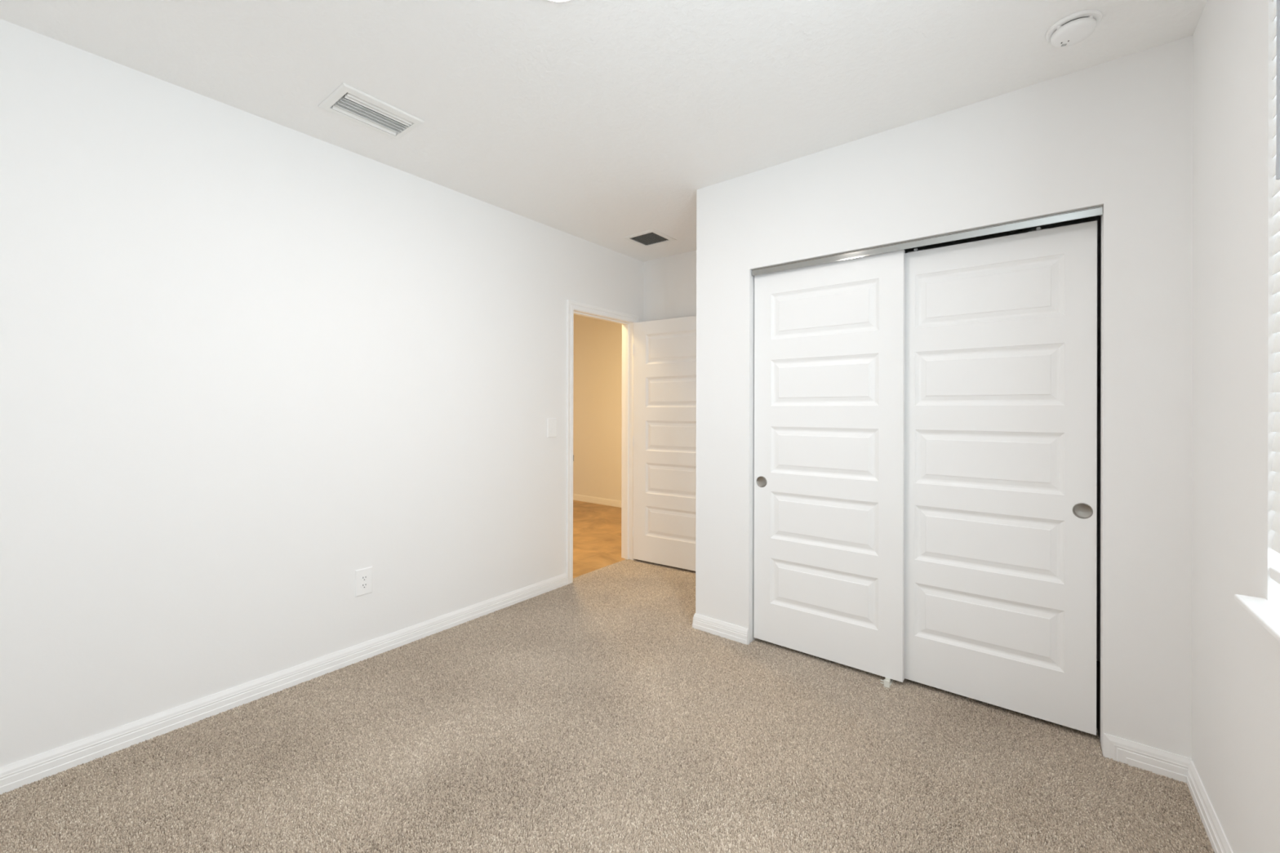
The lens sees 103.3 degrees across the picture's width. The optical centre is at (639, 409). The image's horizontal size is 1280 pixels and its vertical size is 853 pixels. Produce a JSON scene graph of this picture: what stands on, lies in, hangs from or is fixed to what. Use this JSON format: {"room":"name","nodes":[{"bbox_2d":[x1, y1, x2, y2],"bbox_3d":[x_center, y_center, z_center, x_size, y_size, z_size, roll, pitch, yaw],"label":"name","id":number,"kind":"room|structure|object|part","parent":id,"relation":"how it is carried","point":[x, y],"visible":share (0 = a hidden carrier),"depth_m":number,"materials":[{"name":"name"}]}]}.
{"room":"empty bedroom","nodes":[
{"label":"empty bedroom","id":0,"kind":"room"},
{"bbox_2d":[0,18,643,767],"bbox_3d":[-1.290,0.005,2.925,0.115,2.650,4.355,0,0,38],"label":"wall","id":1,"kind":"structure","parent":0,"point":[251,364],"depth_m":2.21,"materials":[{"name":"white paint"}]},
{"bbox_2d":[0,573,567,795],"bbox_3d":[-1.526,1.262,2.521,0.014,0.092,3.172,0,0,38],"label":"baseboard","id":2,"kind":"structure","parent":1,"relation":"attached to","point":[14,775],"depth_m":2.20,"materials":[{"name":"white wood"}]},
{"bbox_2d":[355,566,372,597],"bbox_3d":[-1.438,0.898,2.638,0.007,0.137,0.086,0,0,38],"label":"wall outlet","id":3,"kind":"object","parent":1,"relation":"attached to","point":[363,577],"visible":1,"depth_m":2.63,"materials":[{"name":"white plastic"}]},
{"bbox_2d":[360,582,368,588],"bbox_3d":[-1.436,0.918,2.636,0.002,0.027,0.034,0,0,38],"label":"receptacle","id":4,"kind":"object","parent":3,"relation":"attached to","point":[363,585],"depth_m":2.64,"materials":[{"name":"white plastic"}]},
{"bbox_2d":[360,575,368,581],"bbox_3d":[-1.436,0.879,2.636,0.002,0.027,0.034,0,0,38],"label":"receptacle","id":5,"kind":"object","parent":3,"relation":"attached to","point":[363,578],"depth_m":2.64,"materials":[{"name":"white plastic"}]},
{"bbox_2d":[546,417,556,437],"bbox_3d":[-0.635,0.133,3.658,0.010,0.137,0.086,0,0,38],"label":"light switch","id":6,"kind":"object","parent":1,"relation":"attached to","point":[551,423],"visible":1,"depth_m":3.65,"materials":[{"name":"white plastic"}]},
{"bbox_2d":[565,299,638,584],"bbox_3d":[-0.333,0.247,4.144,0.148,2.131,0.850,0,0,38],"label":"door frame","id":7,"kind":"structure","parent":1,"relation":"attached to","point":[627,320],"depth_m":4.39,"materials":[{"name":"white wood"}]},
{"bbox_3d":[-0.385,0.247,4.185,0.016,2.131,0.850,0,0,38],"label":"casing","id":8,"kind":"part","parent":7,"relation":"part of","materials":[{"name":"white wood"}]},
{"bbox_2d":[573,314,622,501],"bbox_3d":[-0.640,-0.040,7.152,4.085,2.750,0.115,0,0,38],"label":"wall","id":9,"kind":"structure","parent":0,"point":[597,343],"depth_m":7.04,"materials":[{"name":"white paint"}]},
{"bbox_2d":[573,493,621,507],"bbox_3d":[-0.684,1.268,7.099,4.083,0.092,0.014,0,0,38],"label":"baseboard","id":10,"kind":"structure","parent":9,"relation":"attached to","point":[603,501],"depth_m":7.02,"materials":[{"name":"white wood"}]},
{"bbox_2d":[10,500,1195,852],"bbox_3d":[-1.149,1.318,3.831,7.391,0.026,5.730,0,0,38],"label":"floor","id":11,"kind":"structure","parent":0,"point":[597,528],"depth_m":4.74,"materials":[{"name":"tile"}]},
{"bbox_2d":[0,559,1214,852],"bbox_3d":[0.030,1.306,1.984,3.242,0.011,3.954,0,0,38],"label":"carpet","id":12,"kind":"structure","parent":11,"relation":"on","point":[649,607],"depth_m":1.86,"materials":[{"name":"beige carpet"}]},
{"bbox_2d":[880,677,893,688],"bbox_3d":[1.199,1.294,2.442,0.040,0.040,0.154,0,0,38],"label":"floor guide","id":13,"kind":"object","parent":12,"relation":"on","point":[887,682],"visible":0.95,"depth_m":2.38,"materials":[{"name":"white plastic"}]},
{"bbox_2d":[0,0,1207,262],"bbox_3d":[0.047,-1.368,1.879,3.506,0.100,4.355,0,0,38],"label":"ceiling","id":14,"kind":"structure","parent":0,"point":[601,122],"depth_m":1.97,"materials":[{"name":"white paint"}]},
{"bbox_2d":[318,82,424,139],"bbox_3d":[-1.192,-1.396,2.257,0.255,0.168,0.346,0,0,38],"label":"ceiling vent","id":15,"kind":"object","parent":14,"relation":"in","point":[346,101],"visible":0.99,"depth_m":2.25,"materials":[{"name":"white metal"}]},
{"bbox_2d":[546,0,573,3],"bbox_3d":[-0.259,-1.313,1.545,0.185,0.010,0.185,0,0,38],"label":"recessed light","id":16,"kind":"object","parent":14,"relation":"in","point":[551,1],"visible":1,"depth_m":1.63,"materials":[{"name":"white plastic"}]},
{"bbox_2d":[622,229,675,247],"bbox_3d":[0.074,-1.413,3.897,0.301,0.206,0.296,0,0,38],"label":"ceiling vent","id":17,"kind":"object","parent":14,"relation":"in","point":[651,237],"visible":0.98,"depth_m":3.89,"materials":[{"name":"white metal"}]},
{"bbox_2d":[1045,8,1102,47],"bbox_3d":[1.485,-1.294,1.735,0.148,0.041,0.148,0,0,18],"label":"smoke detector","id":18,"kind":"object","parent":14,"relation":"attached to","point":[1072,29],"visible":1,"depth_m":1.71,"materials":[{"name":"white plastic"}]},
{"bbox_2d":[643,216,1100,662],"bbox_3d":[1.398,0.012,3.509,3.391,2.650,0.115,0,0,38],"label":"wall","id":19,"kind":"structure","parent":0,"point":[669,282],"depth_m":4.22,"materials":[{"name":"white paint"}]},
{"bbox_2d":[631,315,696,571],"bbox_3d":[0.281,0.270,4.155,0.810,2.031,0.147,0,0,34],"label":"door","id":20,"kind":"structure","parent":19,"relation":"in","point":[664,350],"depth_m":4.18,"materials":[{"name":"white wood"}]},
{"bbox_2d":[695,35,1192,758],"bbox_3d":[1.172,0.011,2.448,2.035,2.650,0.115,0,0,38],"label":"wall","id":21,"kind":"structure","parent":0,"point":[1116,135],"depth_m":1.97,"materials":[{"name":"white paint"}]},
{"bbox_2d":[751,204,1102,275],"bbox_3d":[1.229,-0.763,2.423,1.452,0.035,0.112,0,0,38],"label":"door track","id":22,"kind":"object","parent":21,"relation":"attached to","point":[1094,211],"visible":0.92,"depth_m":2.25,"materials":[{"name":"silver metal"}]},
{"bbox_2d":[753,249,905,682],"bbox_3d":[0.950,0.263,2.626,0.756,2.040,0.036,0,0,38],"label":"door","id":23,"kind":"structure","parent":22,"relation":"hanging from","point":[829,337],"depth_m":2.58,"materials":[{"name":"white wood"}]},
{"bbox_3d":[0.677,0.403,2.818,0.062,0.062,0.003,0,0,38],"label":"finger pull","id":24,"kind":"part","parent":23,"relation":"part of","materials":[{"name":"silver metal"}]},
{"bbox_2d":[757,476,765,486],"bbox_3d":[0.677,0.403,2.818,0.052,0.052,0.001,0,0,38],"label":"door pull","id":25,"kind":"object","parent":23,"relation":"on","point":[761,480],"depth_m":2.82,"materials":[{"name":"grey metal"}]},
{"bbox_2d":[904,220,1097,735],"bbox_3d":[1.520,0.258,2.238,0.742,2.052,0.041,0,0,38],"label":"door","id":26,"kind":"structure","parent":22,"relation":"hanging from","point":[1001,332],"depth_m":2.18,"materials":[{"name":"white wood"}]},
{"bbox_3d":[1.767,0.405,2.020,0.062,0.062,0.003,0,0,38],"label":"finger pull","id":27,"kind":"part","parent":26,"relation":"part of","materials":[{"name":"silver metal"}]},
{"bbox_2d":[1074,504,1091,517],"bbox_3d":[1.766,0.405,2.019,0.052,0.052,0.001,0,0,38],"label":"door pull","id":28,"kind":"object","parent":26,"relation":"on","point":[1080,510],"depth_m":2.02,"materials":[{"name":"grey metal"}]},
{"bbox_3d":[1.235,-0.769,2.431,1.452,0.017,0.003,0,0,38],"label":"rail","id":29,"kind":"part","parent":22,"relation":"part of","materials":[{"name":"silver metal"}]},
{"bbox_2d":[1103,733,1191,783],"bbox_3d":[1.839,1.270,1.838,0.228,0.092,0.014,0,0,38],"label":"baseboard","id":30,"kind":"structure","parent":21,"relation":"attached to","point":[1170,765],"depth_m":1.83,"materials":[{"name":"white wood"}]},
{"bbox_2d":[1191,0,1279,852],"bbox_3d":[1.343,0.009,0.857,0.200,2.650,4.125,0,0,38],"label":"wall","id":31,"kind":"structure","parent":0,"point":[1236,660],"depth_m":1.39,"materials":[{"name":"white paint"}]},
{"bbox_2d":[1186,760,1233,852],"bbox_3d":[0.954,1.266,0.539,0.014,0.092,3.118,0,0,38],"label":"baseboard","id":32,"kind":"structure","parent":31,"relation":"attached to","point":[1220,843],"depth_m":1.57,"materials":[{"name":"white wood"}]},
{"bbox_2d":[1234,594,1279,642],"bbox_3d":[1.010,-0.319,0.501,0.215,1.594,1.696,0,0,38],"label":"window sill","id":33,"kind":"structure","parent":31,"relation":"in","point":[1266,613],"depth_m":1.13,"materials":[{"name":"white wood"}]},
{"bbox_2d":[1270,0,1279,584],"bbox_3d":[1.243,-0.359,0.860,0.073,1.511,0.814,0,0,38],"label":"window blinds","id":34,"kind":"object","parent":31,"relation":"attached to","point":[1274,571],"visible":1,"depth_m":1.17,"materials":[{"name":"white plastic"}]},
{"bbox_3d":[1.246,0.381,0.856,0.044,0.030,0.814,0,0,38],"label":"rail","id":35,"kind":"part","parent":34,"relation":"part of","materials":[{"name":"white plastic"}]},
{"bbox_3d":[0.718,0.010,3.424,0.115,2.650,0.860,0,0,38],"label":"wall","id":36,"kind":"structure","parent":0,"visible":0},
{"bbox_2d":[692,613,748,644],"bbox_3d":[0.754,1.268,3.299,0.359,0.092,0.974,0,0,38],"label":"baseboard","id":37,"kind":"structure","parent":36,"relation":"attached to","point":[702,623],"depth_m":2.91,"materials":[{"name":"white wood"}]}
]}

